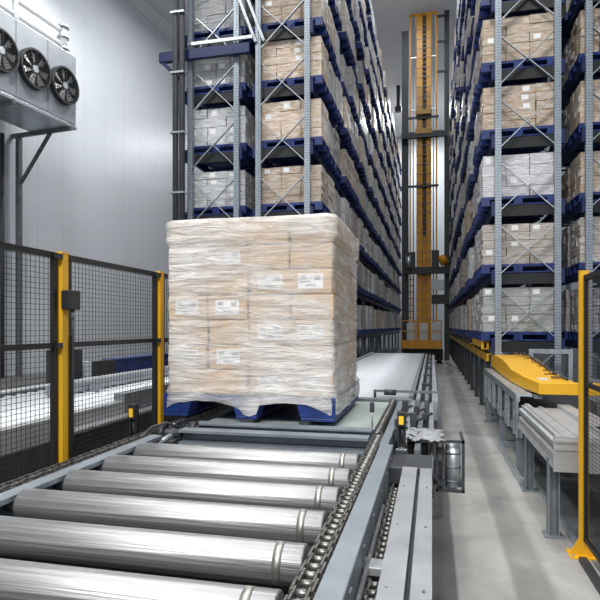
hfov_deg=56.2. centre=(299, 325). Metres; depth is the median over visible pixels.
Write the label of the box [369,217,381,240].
load
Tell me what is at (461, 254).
load
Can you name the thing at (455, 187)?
load
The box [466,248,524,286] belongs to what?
load
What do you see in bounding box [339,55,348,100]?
load
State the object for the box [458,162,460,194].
load
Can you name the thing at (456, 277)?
load
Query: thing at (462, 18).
load
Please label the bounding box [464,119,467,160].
load
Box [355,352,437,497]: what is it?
conveyor
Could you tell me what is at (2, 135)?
support post
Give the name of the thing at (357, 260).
load
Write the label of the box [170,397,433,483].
conveyor
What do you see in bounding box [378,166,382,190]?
load
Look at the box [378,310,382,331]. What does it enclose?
load
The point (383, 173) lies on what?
load
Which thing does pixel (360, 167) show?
load
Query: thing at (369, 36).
load
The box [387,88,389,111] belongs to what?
load
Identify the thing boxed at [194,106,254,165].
load
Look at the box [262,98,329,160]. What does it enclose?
load
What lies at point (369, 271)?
load
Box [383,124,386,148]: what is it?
load
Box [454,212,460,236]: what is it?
load
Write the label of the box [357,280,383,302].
load
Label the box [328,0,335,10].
load
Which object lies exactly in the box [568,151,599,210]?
load
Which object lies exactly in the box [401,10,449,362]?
crane
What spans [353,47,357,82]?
load
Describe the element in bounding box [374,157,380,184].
load
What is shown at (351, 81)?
load
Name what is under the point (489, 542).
floor
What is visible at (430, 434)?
scrap
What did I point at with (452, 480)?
motor
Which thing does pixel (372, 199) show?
load
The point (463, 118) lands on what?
load
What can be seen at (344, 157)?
load
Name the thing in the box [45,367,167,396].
frame
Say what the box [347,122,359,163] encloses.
load
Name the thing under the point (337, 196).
load
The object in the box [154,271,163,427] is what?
fence post
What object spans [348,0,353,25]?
load
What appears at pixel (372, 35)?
load
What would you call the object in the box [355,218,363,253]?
load
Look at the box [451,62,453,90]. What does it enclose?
load
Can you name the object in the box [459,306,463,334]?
load
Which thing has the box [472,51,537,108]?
load
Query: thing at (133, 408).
sensor
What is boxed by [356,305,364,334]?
load
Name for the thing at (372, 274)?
load
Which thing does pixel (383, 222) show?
load
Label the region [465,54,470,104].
load
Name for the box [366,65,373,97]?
load
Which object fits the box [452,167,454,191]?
load
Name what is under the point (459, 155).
load
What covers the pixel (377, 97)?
load
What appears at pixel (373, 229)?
load
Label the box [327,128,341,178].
load
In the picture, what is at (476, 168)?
load
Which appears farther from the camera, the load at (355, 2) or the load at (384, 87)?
the load at (384, 87)
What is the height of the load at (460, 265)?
0.887 m
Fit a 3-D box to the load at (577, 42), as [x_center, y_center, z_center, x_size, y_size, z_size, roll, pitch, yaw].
[5.330,-4.833,9.616,1.200,0.887,0.800,0,0,13]
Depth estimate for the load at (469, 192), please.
13.75 m
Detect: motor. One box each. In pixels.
[142,421,200,443]
[397,431,464,492]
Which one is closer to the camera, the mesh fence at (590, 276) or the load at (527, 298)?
the mesh fence at (590, 276)
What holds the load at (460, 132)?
on the rack at (554, 211)
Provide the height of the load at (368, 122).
0.887 m
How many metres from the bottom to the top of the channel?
0.035 m
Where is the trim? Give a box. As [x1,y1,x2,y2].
[126,0,185,49]
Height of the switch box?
0.885 m
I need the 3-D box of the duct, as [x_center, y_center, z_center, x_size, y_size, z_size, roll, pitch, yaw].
[-1.208,0.375,2.966,0.012,0.650,0.014,0,0,13]
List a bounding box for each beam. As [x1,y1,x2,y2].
[159,42,250,71]
[491,353,598,395]
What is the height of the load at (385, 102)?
0.837 m
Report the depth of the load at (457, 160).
19.05 m
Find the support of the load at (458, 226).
on the rack at (554, 211)
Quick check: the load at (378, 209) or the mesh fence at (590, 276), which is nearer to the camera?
the mesh fence at (590, 276)
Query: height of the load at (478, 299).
0.867 m
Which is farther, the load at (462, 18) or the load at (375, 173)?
the load at (375, 173)
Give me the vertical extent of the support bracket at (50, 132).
1.645 m
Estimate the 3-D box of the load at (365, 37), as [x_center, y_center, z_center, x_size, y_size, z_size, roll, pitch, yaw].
[1.573,-9.483,18.126,1.200,0.867,0.800,0,0,13]
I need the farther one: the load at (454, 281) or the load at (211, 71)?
the load at (454, 281)
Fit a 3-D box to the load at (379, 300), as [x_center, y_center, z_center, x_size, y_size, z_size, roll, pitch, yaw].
[2.526,-1.389,21.992,1.200,0.837,0.800,0,0,13]
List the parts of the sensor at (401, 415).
plate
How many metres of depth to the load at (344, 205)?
13.25 m
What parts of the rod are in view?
rod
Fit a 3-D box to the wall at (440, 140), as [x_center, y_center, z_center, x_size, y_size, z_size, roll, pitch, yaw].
[9.139,-6.150,41.099,29.000,15.500,0.200,0,0,13]
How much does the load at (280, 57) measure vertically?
0.887 m
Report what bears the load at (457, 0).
on the rack at (554, 211)
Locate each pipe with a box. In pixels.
[0,2,62,45]
[12,0,62,31]
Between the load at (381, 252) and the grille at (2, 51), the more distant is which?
the load at (381, 252)
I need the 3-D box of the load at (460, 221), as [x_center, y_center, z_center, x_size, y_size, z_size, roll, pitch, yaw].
[5.472,-3.674,17.214,1.200,0.887,0.800,0,0,13]
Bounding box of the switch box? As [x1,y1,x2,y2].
[61,290,79,456]
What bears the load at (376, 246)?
on the rack at (260, 95)
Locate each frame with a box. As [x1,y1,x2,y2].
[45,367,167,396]
[102,353,167,372]
[374,389,441,516]
[497,440,577,545]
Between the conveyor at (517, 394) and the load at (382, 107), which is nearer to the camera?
the conveyor at (517, 394)
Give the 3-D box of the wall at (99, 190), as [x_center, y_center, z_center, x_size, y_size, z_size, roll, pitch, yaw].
[-9.271,-6.150,17.853,0.201,15.500,54.001,0,0,19]
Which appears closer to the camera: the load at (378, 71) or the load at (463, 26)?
the load at (463, 26)
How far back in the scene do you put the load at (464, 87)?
15.68 m
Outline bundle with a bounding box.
[170,0,187,220]
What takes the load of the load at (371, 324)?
on the rack at (260, 95)
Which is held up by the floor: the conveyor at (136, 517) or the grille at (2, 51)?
the conveyor at (136, 517)
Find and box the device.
[395,85,401,112]
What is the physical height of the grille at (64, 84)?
1.060 m
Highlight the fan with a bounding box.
[22,49,49,86]
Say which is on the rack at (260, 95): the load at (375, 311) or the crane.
the load at (375, 311)
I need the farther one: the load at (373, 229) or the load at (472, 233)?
the load at (373, 229)
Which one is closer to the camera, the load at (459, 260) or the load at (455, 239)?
the load at (459, 260)
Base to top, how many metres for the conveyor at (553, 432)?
0.800 m
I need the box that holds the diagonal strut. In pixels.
[238,0,264,42]
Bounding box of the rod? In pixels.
[370,402,373,427]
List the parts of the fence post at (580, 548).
plate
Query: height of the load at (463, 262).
0.907 m
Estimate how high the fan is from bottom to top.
1.060 m
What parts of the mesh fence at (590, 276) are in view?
rail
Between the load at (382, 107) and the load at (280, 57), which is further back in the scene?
the load at (382, 107)
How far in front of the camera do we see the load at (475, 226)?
11.51 m
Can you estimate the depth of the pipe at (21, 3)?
16.28 m
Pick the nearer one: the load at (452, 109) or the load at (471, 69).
the load at (471, 69)
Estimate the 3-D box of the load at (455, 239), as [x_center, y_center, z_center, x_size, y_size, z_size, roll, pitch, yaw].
[6.383,-3.648,21.078,1.200,0.837,0.800,0,0,13]
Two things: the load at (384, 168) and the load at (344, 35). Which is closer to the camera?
the load at (344, 35)
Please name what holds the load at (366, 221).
on the rack at (260, 95)
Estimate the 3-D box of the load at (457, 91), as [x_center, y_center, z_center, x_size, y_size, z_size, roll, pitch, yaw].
[5.913,-8.289,19.129,1.200,0.837,0.800,0,0,13]
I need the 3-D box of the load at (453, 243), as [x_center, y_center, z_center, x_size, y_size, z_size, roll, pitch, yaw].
[6.572,-3.663,21.905,1.200,0.867,0.800,0,0,13]
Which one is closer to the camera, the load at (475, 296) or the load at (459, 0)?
the load at (475, 296)
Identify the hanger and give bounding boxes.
[11,0,17,18]
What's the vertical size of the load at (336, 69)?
0.907 m
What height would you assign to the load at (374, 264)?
0.797 m
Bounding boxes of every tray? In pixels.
[0,91,76,131]
[422,360,431,419]
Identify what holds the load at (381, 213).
on the rack at (260, 95)
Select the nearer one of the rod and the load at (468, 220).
the rod
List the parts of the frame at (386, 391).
post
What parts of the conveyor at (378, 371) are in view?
rail, rail, rail, rail, leg, rail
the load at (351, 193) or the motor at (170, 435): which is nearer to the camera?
the motor at (170, 435)
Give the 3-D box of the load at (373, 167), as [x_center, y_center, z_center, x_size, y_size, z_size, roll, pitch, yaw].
[2.038,-6.024,20.038,1.200,0.907,0.800,0,0,13]
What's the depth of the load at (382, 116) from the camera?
23.20 m
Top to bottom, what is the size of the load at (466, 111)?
0.797 m
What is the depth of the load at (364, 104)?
17.15 m
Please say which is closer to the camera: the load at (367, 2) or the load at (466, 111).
the load at (466, 111)
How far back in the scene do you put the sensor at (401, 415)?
2.92 m
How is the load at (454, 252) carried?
on the rack at (554, 211)
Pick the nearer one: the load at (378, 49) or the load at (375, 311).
the load at (375, 311)
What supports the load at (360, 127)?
on the rack at (260, 95)
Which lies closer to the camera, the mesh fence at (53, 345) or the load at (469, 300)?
the mesh fence at (53, 345)
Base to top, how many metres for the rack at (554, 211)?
12.550 m
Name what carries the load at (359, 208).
on the rack at (260, 95)
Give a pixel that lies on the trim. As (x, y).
(142, 6)
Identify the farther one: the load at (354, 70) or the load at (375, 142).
the load at (375, 142)
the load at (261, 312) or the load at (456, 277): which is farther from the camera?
the load at (456, 277)
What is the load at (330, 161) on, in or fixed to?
on the rack at (260, 95)
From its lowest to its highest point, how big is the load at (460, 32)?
0.797 m
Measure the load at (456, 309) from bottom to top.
0.887 m
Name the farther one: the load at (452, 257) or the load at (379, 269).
the load at (452, 257)
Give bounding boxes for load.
[163,213,359,421]
[186,54,254,109]
[194,0,254,50]
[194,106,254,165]
[194,170,254,217]
[262,0,329,45]
[262,36,329,102]
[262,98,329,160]
[262,165,329,212]
[271,119,335,168]
[278,61,337,115]
[325,6,335,64]
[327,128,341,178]
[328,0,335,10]
[328,77,343,128]
[328,175,334,213]
[331,0,341,31]
[332,28,340,80]
[334,189,340,217]
[336,96,351,144]
[336,149,350,190]
[337,0,350,54]
[337,158,354,198]
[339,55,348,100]
[340,111,354,154]
[340,169,359,204]
[340,198,349,228]
[343,21,355,68]
[345,0,351,7]
[347,66,356,113]
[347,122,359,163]
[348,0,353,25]
[349,208,354,238]
[350,86,359,124]
[353,0,360,41]
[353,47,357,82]
[353,136,364,174]
[353,181,362,212]
[353,211,356,238]
[355,17,364,60]
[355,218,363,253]
[356,61,365,99]
[356,256,360,290]
[356,279,380,301]
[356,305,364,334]
[357,99,363,138]
[357,148,366,181]
[357,184,365,218]
[357,228,365,256]
[357,261,362,292]
[357,273,375,298]
[357,274,378,299]
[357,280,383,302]
[358,0,363,20]
[358,43,365,72]
[358,112,366,147]
[358,265,365,294]
[359,74,366,109]
[361,157,368,188]
[361,195,368,223]
[361,305,366,333]
[362,0,366,35]
[362,229,369,259]
[363,85,370,119]
[363,267,368,295]
[364,16,368,48]
[364,47,370,84]
[365,0,370,15]
[365,111,371,131]
[365,125,368,155]
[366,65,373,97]
[366,134,373,164]
[366,165,373,196]
[366,201,372,228]
[366,238,373,263]
[366,245,378,268]
[366,270,371,297]
[366,306,370,333]
[366,307,374,333]
[367,0,372,32]
[367,206,374,232]
[368,30,371,64]
[368,144,374,171]
[368,176,374,201]
[368,246,380,271]
[369,107,376,139]
[369,209,377,236]
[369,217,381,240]
[370,8,375,44]
[370,242,375,266]
[371,42,374,74]
[371,73,376,107]
[371,85,378,115]
[372,119,377,146]
[372,179,378,206]
[373,24,377,55]
[373,149,378,177]
[373,188,380,212]
[374,52,377,84]
[374,128,379,155]
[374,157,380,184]
[374,310,377,332]
[376,40,380,69]
[376,101,380,126]
[376,223,382,244]
[377,66,380,96]
[377,108,381,133]
[377,191,382,216]
[377,310,379,331]
[378,114,384,140]
[378,134,383,161]
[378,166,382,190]
[378,195,384,220]
[378,224,384,246]
[378,250,382,273]
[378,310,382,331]
[379,49,382,78]
[379,77,382,105]
[380,88,383,112]
[380,148,383,167]
[380,203,385,224]
[381,169,384,194]
[381,177,386,200]
[382,71,386,97]
[382,97,387,122]
[382,150,386,174]
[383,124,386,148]
[386,113,389,134]
[386,138,389,159]
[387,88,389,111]
[450,132,451,155]
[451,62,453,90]
[451,81,454,107]
[451,93,453,117]
[451,119,453,143]
[451,146,454,170]
[451,173,453,197]
[451,200,453,224]
[451,257,455,277]
[452,129,455,157]
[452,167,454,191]
[452,221,456,244]
[452,251,457,273]
[452,281,456,303]
[453,28,456,60]
[453,184,456,211]
[453,218,460,241]
[454,90,455,120]
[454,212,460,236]
[454,277,460,300]
[454,308,458,332]
[455,67,459,100]
[455,102,459,133]
[455,142,458,173]
[455,209,460,233]
[456,0,458,34]
[456,135,460,166]
[456,170,458,200]
[456,198,461,229]
[456,273,461,299]
[457,17,460,55]
[457,237,461,263]
[457,306,459,333]
[458,0,460,18]
[458,118,461,149]
[458,134,460,159]
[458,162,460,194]
[458,190,462,223]
[458,269,464,296]
[459,10,462,38]
[459,61,465,102]
[459,183,464,218]
[459,265,466,295]
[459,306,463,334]
[460,0,465,24]
[460,141,465,179]
[460,223,466,256]
[460,259,477,293]
[461,21,464,60]
[461,93,466,131]
[461,218,471,252]
[462,134,466,171]
[463,27,466,73]
[463,74,465,90]
[463,210,474,247]
[463,306,466,334]
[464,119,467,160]
[464,175,466,211]
[465,0,467,29]
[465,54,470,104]
[465,105,467,116]
[465,168,472,203]
[465,201,474,243]
[465,253,517,289]
[466,9,472,58]
[466,90,473,139]
[466,135,473,150]
[466,157,474,196]
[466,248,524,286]
[466,299,492,336]
[467,141,477,188]
[469,43,472,90]
[469,197,523,237]
[470,0,475,15]
[470,16,474,41]
[470,69,479,122]
[470,297,524,336]
[472,19,479,68]
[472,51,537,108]
[472,183,536,229]
[472,245,481,283]
[473,112,543,165]
[473,160,481,176]
[473,294,530,337]
[474,0,480,50]
[474,231,537,280]
[475,294,537,338]
[476,175,543,222]
[478,0,550,28]
[478,12,553,90]
[478,82,553,152]
[478,152,553,214]
[478,223,553,276]
[478,287,553,340]
[568,8,599,82]
[568,79,599,146]
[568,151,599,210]
[568,217,599,275]
[568,288,598,340]
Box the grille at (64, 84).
[54,67,77,102]
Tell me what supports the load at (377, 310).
on the rack at (260, 95)
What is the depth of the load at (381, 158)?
22.35 m
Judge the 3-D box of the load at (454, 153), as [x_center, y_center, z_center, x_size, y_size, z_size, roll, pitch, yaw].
[6.576,-7.154,21.900,1.200,0.887,0.800,0,0,13]
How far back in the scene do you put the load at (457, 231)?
19.21 m
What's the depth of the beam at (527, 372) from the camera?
6.51 m
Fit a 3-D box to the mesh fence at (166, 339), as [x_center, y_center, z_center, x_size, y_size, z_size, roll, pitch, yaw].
[-0.869,0.536,4.516,0.048,1.828,1.025,0,0,13]
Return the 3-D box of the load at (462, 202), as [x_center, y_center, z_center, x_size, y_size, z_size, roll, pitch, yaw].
[5.286,-3.663,16.365,1.200,0.867,0.800,0,0,13]
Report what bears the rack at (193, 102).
on the floor
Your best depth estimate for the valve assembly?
17.12 m
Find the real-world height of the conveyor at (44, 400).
1.010 m
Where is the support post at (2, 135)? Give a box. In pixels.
[0,133,4,377]
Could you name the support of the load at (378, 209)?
on the rack at (260, 95)
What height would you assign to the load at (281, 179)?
0.837 m
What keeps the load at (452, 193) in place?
on the rack at (554, 211)
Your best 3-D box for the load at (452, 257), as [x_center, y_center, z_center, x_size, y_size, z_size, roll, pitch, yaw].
[7.037,-2.489,23.856,1.200,0.837,0.800,0,0,13]
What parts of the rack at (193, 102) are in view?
upright frame, cross rail, cross rail, cross rail, cross rail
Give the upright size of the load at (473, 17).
0.837 m
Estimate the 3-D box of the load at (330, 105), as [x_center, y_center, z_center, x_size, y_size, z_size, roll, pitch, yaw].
[0.125,-4.888,11.711,1.200,0.797,0.800,0,0,13]
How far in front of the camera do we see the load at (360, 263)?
16.29 m
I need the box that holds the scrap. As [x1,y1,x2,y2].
[406,427,446,441]
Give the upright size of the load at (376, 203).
0.867 m
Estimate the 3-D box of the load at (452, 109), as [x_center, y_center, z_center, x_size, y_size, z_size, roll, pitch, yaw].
[7.028,-9.483,23.851,1.200,0.907,0.800,0,0,13]
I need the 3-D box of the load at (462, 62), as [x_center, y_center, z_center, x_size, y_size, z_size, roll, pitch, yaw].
[5.267,-7.154,16.351,1.200,0.887,0.800,0,0,13]
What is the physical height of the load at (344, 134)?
0.887 m
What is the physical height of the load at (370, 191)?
0.867 m
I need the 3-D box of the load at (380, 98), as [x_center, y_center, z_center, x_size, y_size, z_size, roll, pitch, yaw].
[2.721,-9.504,22.836,1.200,0.907,0.800,0,0,13]
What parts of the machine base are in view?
post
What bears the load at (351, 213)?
on the rack at (260, 95)
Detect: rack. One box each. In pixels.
[185,0,377,352]
[252,0,399,357]
[449,0,564,420]
[544,0,599,378]
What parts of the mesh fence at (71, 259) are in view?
rail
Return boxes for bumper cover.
[472,338,488,352]
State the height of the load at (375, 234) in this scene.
0.907 m
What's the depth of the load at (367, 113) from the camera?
17.84 m
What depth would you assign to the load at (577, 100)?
9.42 m
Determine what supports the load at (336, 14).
on the rack at (260, 95)
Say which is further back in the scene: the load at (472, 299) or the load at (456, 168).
the load at (456, 168)
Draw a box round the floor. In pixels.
[0,347,599,599]
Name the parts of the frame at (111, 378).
post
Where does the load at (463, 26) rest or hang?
on the rack at (554, 211)
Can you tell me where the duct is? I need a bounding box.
[69,335,72,458]
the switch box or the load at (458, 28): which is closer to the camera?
the switch box
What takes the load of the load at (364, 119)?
on the rack at (260, 95)
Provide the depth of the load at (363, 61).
17.40 m
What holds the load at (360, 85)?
on the rack at (260, 95)
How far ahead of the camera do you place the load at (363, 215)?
17.10 m
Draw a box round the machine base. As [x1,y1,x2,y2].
[83,359,115,377]
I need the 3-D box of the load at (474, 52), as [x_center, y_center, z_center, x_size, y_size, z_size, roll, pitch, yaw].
[4.205,-5.968,11.630,1.200,0.837,0.800,0,0,13]
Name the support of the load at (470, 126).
on the rack at (554, 211)
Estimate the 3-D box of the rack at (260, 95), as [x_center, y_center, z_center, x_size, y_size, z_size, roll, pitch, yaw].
[2.938,-4.675,24.317,1.158,12.550,28.670,0,0,13]
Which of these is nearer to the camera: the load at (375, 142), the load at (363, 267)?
the load at (363, 267)
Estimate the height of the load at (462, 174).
0.907 m
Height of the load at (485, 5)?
0.837 m
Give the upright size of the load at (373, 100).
0.907 m
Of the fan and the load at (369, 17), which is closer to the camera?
the fan
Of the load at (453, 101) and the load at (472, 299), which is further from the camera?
the load at (453, 101)
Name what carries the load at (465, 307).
on the rack at (554, 211)
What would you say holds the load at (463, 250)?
on the rack at (554, 211)
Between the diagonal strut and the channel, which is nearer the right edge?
the channel
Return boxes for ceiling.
[146,0,562,137]
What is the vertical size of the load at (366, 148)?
0.837 m
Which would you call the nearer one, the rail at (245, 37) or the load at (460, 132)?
the rail at (245, 37)
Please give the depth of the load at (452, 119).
23.61 m
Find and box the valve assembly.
[57,23,68,51]
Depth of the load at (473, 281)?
11.90 m
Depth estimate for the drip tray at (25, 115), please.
16.31 m
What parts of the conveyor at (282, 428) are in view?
drive chain, chain rail, support rail, deck plate, support rail, drive chain, chain rail, rail, rail, junction plate, rail, rail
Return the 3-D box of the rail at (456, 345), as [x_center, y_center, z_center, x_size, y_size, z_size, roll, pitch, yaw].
[5.993,1.040,21.196,0.145,1.120,23.310,0,0,13]
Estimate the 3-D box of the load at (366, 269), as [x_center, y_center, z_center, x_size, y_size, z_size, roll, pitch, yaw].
[1.573,-1.413,18.116,1.200,0.887,0.800,0,0,13]
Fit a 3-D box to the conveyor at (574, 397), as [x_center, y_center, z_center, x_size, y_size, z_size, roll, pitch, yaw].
[4.388,1.170,6.982,1.850,0.860,2.400,0,0,13]
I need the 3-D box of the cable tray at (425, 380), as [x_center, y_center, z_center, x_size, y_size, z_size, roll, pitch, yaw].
[1.986,0.780,8.676,0.100,0.040,8.000,0,0,13]
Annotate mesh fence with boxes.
[0,241,62,481]
[68,255,160,458]
[163,273,183,427]
[584,270,599,563]
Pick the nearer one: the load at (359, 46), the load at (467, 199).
the load at (467, 199)
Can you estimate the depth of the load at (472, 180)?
12.55 m
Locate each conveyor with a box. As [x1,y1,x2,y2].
[0,366,185,483]
[0,431,431,599]
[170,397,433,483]
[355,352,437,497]
[484,368,598,476]
[517,403,598,539]
[565,379,598,412]
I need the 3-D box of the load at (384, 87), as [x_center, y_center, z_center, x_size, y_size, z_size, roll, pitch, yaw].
[3.207,-10.584,24.750,1.200,0.867,0.800,0,0,13]
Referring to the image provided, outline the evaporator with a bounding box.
[0,9,79,131]
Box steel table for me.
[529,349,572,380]
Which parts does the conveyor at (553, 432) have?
leg, leg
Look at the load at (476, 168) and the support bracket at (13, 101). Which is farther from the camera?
the support bracket at (13, 101)
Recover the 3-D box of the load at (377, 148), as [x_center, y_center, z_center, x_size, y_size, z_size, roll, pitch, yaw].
[2.477,-7.184,21.999,1.200,0.907,0.800,0,0,13]
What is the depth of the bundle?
10.57 m
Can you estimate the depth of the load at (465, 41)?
14.51 m
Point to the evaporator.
(39, 74)
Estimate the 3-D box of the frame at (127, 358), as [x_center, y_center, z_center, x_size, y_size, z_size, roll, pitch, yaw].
[-2.713,1.050,9.528,0.280,1.100,1.830,0,0,13]
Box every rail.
[187,35,252,46]
[449,334,492,415]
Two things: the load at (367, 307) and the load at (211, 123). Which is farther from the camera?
the load at (367, 307)
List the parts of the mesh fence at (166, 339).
frame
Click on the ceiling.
(391, 17)
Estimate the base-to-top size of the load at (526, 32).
0.907 m
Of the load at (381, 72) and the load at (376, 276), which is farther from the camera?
the load at (381, 72)
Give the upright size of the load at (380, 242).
0.867 m
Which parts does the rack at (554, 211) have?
cross rail, cross rail, cross rail, cross rail, cross rail, cross rail, upright frame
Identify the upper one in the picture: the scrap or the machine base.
the machine base
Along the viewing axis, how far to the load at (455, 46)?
21.07 m
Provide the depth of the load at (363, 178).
17.29 m
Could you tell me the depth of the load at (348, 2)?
13.85 m
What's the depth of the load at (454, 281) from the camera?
22.78 m
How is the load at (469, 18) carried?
on the rack at (554, 211)
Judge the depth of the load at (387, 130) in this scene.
26.16 m
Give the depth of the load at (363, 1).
17.15 m
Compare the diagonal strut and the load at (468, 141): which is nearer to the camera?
the diagonal strut
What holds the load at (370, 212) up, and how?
on the rack at (260, 95)
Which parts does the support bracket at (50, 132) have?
arm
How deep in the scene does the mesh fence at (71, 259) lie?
3.45 m
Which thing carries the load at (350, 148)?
on the rack at (260, 95)
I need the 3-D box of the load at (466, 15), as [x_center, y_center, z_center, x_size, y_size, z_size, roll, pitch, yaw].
[4.868,-8.268,14.421,1.200,0.797,0.800,0,0,13]
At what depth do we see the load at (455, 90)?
21.21 m
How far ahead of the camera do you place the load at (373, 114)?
19.57 m
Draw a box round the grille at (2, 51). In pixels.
[0,30,18,69]
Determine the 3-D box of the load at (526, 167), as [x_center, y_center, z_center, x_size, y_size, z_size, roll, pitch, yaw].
[3.810,-2.503,9.969,1.200,0.867,0.800,0,0,13]
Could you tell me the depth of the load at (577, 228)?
9.39 m
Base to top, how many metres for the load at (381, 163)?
0.837 m
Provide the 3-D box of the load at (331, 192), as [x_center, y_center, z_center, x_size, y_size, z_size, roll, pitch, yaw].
[0.091,-2.594,11.705,1.200,0.887,0.800,0,0,13]
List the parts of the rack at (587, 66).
cross rail, upright frame, cross rail, cross rail, cross rail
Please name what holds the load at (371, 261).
on the rack at (260, 95)
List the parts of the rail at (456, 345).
leg, leg, leg, leg, leg, leg, leg, leg, leg, leg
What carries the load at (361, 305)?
on the rack at (260, 95)
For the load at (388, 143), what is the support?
on the rack at (260, 95)
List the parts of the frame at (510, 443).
rail, rail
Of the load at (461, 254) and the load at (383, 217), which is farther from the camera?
the load at (383, 217)
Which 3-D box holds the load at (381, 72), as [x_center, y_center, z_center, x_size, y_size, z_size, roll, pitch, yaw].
[2.730,-10.584,22.808,1.200,0.867,0.800,0,0,13]
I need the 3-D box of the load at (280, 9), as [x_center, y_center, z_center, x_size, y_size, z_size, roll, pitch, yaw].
[-0.079,-6.024,10.902,1.200,0.907,0.800,0,0,13]
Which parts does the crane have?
guard rail, frame, rail, carriage plate, carriage plate, energy chain, hoist motor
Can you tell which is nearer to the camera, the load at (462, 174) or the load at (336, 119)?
the load at (336, 119)
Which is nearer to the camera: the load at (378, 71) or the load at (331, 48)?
the load at (331, 48)
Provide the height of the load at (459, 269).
0.867 m
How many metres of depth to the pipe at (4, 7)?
15.98 m
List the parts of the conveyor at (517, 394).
plate, leg, plate, plate, plate, leg, rail, plate, plate, leg, rail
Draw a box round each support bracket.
[0,98,15,106]
[11,125,72,184]
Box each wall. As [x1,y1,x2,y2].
[0,0,209,376]
[360,137,595,348]
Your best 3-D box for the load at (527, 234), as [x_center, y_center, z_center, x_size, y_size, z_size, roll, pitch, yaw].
[3.809,-1.329,9.962,1.200,0.837,0.800,0,0,13]
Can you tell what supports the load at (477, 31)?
on the rack at (554, 211)
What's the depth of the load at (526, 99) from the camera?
9.61 m
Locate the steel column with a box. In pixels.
[15,137,21,376]
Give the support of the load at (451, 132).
on the rack at (554, 211)
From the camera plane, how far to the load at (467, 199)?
14.74 m
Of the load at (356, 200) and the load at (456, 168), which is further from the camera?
the load at (456, 168)
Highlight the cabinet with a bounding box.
[46,349,81,383]
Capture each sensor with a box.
[128,403,138,436]
[395,410,407,453]
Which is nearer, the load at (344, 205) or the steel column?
the load at (344, 205)
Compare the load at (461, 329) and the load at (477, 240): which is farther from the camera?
the load at (461, 329)
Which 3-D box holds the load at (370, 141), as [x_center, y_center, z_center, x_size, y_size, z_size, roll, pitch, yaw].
[1.877,-5.989,19.217,1.200,0.837,0.800,0,0,13]
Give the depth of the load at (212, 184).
10.90 m
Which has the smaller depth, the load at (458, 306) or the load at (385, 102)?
the load at (458, 306)
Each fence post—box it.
[57,252,68,462]
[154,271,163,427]
[565,270,596,560]
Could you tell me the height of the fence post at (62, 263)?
1.985 m
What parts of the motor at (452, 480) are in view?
motor, floor plate, guard frame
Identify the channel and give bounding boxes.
[579,556,599,594]
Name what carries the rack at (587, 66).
on the floor
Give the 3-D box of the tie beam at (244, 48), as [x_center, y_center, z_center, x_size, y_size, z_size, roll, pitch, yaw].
[-1.821,-4.968,10.659,1.820,0.585,0.100,0,0,13]
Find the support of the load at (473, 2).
on the rack at (554, 211)
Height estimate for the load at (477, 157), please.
0.797 m
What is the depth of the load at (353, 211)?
15.31 m
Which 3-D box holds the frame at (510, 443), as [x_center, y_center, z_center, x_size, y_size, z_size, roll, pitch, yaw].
[2.429,1.560,5.752,0.400,0.080,3.510,0,0,13]
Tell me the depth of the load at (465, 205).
15.62 m
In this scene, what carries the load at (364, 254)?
on the rack at (260, 95)
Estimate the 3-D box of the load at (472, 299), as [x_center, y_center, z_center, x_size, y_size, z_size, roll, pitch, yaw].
[4.496,-0.194,12.728,1.200,0.887,0.800,0,0,13]
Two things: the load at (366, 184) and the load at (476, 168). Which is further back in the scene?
the load at (366, 184)
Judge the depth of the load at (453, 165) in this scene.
23.61 m
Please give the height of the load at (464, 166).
0.887 m
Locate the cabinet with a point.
(75, 350)
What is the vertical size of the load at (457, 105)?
0.837 m
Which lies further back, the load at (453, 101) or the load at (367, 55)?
the load at (453, 101)
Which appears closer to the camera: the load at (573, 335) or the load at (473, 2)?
the load at (573, 335)
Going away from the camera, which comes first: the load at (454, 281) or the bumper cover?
the bumper cover
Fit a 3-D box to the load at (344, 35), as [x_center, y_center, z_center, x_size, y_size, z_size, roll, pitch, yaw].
[0.587,-7.184,13.645,1.200,0.907,0.800,0,0,13]
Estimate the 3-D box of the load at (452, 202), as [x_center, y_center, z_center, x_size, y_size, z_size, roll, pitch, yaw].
[7.030,-4.843,23.843,1.200,0.907,0.800,0,0,13]
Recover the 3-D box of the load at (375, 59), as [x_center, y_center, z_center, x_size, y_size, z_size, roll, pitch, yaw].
[2.248,-9.504,20.891,1.200,0.907,0.800,0,0,13]
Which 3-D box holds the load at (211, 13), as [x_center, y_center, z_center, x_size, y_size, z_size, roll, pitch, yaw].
[-1.534,-6.024,11.225,1.200,0.907,0.800,0,0,13]
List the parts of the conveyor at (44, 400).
rail, rail, rail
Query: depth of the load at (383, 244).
23.41 m
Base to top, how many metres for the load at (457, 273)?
0.887 m
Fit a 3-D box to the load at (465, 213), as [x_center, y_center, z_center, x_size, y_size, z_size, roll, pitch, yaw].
[4.827,-2.514,14.425,1.200,0.887,0.800,0,0,13]
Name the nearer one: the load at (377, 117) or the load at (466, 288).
the load at (466, 288)
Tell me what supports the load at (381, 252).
on the rack at (260, 95)
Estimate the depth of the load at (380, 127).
22.65 m
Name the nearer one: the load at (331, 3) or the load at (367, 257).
the load at (331, 3)
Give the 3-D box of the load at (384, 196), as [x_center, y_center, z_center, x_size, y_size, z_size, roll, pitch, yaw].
[3.206,-6.024,24.767,1.200,0.907,0.800,0,0,13]
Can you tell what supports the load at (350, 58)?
on the rack at (260, 95)
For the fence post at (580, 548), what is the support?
on the floor
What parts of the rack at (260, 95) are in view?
upright frame, cross rail, cross rail, cross rail, cross rail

